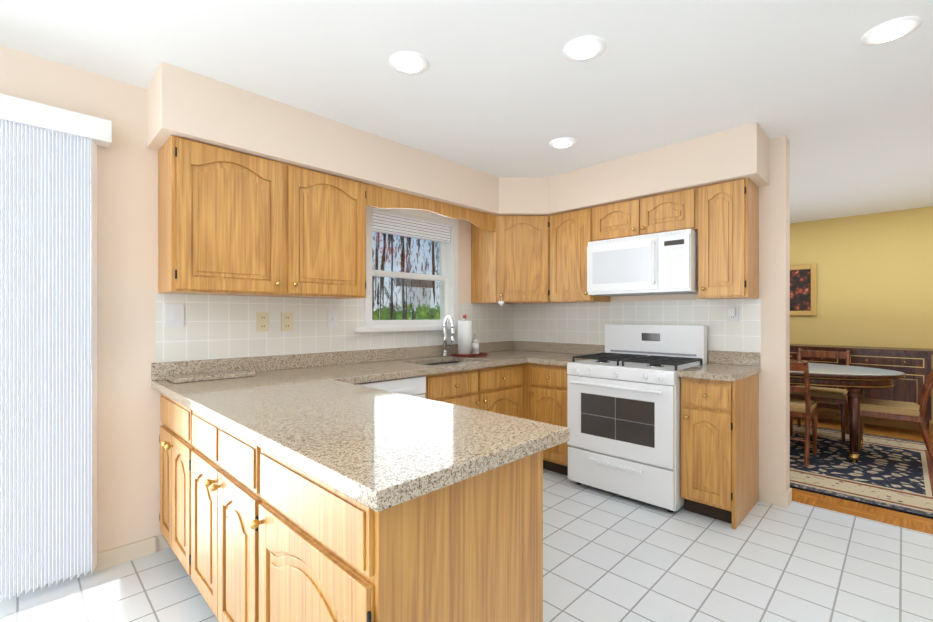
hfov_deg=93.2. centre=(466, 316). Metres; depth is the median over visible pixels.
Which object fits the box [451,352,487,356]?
tray
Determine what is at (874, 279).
wall
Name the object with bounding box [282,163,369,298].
upper cabinet
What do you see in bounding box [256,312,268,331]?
electrical outlet plate
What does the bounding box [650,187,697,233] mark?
upper cabinet
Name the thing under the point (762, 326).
wall
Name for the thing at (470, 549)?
base cabinet
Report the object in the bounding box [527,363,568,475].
base cabinet
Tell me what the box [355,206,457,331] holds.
window
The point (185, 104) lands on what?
soffit
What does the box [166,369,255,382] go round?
cutting board
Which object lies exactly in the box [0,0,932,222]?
ceiling
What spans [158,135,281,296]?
upper cabinet
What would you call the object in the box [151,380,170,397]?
countertop
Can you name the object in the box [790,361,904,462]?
dining table
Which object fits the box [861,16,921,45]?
recessed light
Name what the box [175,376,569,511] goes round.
countertop
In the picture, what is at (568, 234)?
upper cabinet
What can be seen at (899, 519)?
floor
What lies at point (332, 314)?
electrical outlet plate
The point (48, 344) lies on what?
vertical blinds
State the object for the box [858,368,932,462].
chair
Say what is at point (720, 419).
base cabinet
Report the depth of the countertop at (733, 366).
2.91 m
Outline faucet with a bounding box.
[442,315,454,356]
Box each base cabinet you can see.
[159,393,190,575]
[191,410,262,621]
[263,448,550,621]
[423,361,518,416]
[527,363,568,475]
[681,373,758,529]
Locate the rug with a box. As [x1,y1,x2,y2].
[790,424,932,518]
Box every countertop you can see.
[151,340,558,400]
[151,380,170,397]
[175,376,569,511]
[527,343,604,365]
[677,350,759,381]
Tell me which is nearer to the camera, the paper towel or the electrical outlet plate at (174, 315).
the electrical outlet plate at (174, 315)
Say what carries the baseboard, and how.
attached to the wall at (874, 279)
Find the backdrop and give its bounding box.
[372,232,439,319]
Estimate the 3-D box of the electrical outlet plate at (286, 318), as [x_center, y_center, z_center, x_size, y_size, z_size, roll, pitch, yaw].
[-1.153,0.034,2.832,0.009,0.118,0.075,0,0,45]
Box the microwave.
[587,229,697,295]
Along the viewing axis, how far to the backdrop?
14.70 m
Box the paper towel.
[458,315,471,354]
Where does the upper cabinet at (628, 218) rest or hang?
attached to the wall at (762, 326)
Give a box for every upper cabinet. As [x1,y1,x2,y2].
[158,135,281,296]
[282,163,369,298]
[470,215,549,306]
[546,207,609,302]
[594,196,649,240]
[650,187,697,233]
[698,178,758,299]
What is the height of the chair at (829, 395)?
0.881 m
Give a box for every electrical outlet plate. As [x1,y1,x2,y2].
[165,304,183,326]
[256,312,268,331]
[281,313,292,330]
[328,310,337,326]
[727,305,738,321]
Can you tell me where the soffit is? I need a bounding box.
[146,61,768,214]
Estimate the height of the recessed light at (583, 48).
0.012 m
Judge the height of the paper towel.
0.343 m
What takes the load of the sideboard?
on the floor at (899, 519)
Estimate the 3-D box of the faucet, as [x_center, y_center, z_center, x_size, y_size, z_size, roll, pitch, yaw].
[-0.128,0.162,3.661,0.206,0.346,0.152,0,0,45]
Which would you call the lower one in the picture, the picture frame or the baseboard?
the baseboard
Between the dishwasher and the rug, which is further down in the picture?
the rug
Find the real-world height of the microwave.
0.420 m
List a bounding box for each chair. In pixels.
[790,348,849,443]
[790,360,817,466]
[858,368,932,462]
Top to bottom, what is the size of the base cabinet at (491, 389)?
0.868 m
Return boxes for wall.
[0,45,513,570]
[514,135,789,499]
[790,206,932,423]
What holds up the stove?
on the floor at (610, 556)
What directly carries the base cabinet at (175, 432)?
on the floor at (610, 556)
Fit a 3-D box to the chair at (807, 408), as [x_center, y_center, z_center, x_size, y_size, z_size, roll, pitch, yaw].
[2.780,0.795,3.897,0.460,0.881,0.571,0,0,45]
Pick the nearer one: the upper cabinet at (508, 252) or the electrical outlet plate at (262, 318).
the electrical outlet plate at (262, 318)
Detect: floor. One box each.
[0,469,932,621]
[790,417,932,534]
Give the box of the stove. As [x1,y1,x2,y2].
[567,324,706,512]
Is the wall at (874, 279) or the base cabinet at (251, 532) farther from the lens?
the wall at (874, 279)
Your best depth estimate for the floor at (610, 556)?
2.13 m
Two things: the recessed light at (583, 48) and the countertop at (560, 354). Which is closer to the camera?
the recessed light at (583, 48)
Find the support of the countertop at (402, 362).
on the base cabinet at (491, 389)
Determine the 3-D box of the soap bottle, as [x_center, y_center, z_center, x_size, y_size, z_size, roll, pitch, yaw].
[0.076,0.238,3.817,0.064,0.175,0.064,0,0,45]
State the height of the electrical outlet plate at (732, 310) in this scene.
0.118 m
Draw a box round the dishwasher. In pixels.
[356,376,425,397]
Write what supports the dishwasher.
on the floor at (610, 556)
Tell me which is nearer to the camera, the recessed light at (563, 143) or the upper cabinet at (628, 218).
the recessed light at (563, 143)
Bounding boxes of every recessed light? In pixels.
[389,51,428,74]
[549,137,576,148]
[563,36,605,61]
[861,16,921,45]
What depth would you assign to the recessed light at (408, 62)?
2.05 m
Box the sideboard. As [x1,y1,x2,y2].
[790,344,932,430]
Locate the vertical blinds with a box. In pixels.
[0,94,111,601]
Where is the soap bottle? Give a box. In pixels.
[472,334,478,353]
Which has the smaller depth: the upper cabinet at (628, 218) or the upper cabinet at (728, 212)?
the upper cabinet at (728, 212)
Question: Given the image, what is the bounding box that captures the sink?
[424,361,459,364]
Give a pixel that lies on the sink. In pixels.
(442, 363)
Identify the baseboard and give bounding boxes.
[818,410,932,431]
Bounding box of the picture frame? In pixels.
[790,264,816,315]
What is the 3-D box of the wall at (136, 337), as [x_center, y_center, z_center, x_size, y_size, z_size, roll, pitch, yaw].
[-0.608,0.029,3.496,0.150,2.440,10.050,0,0,45]

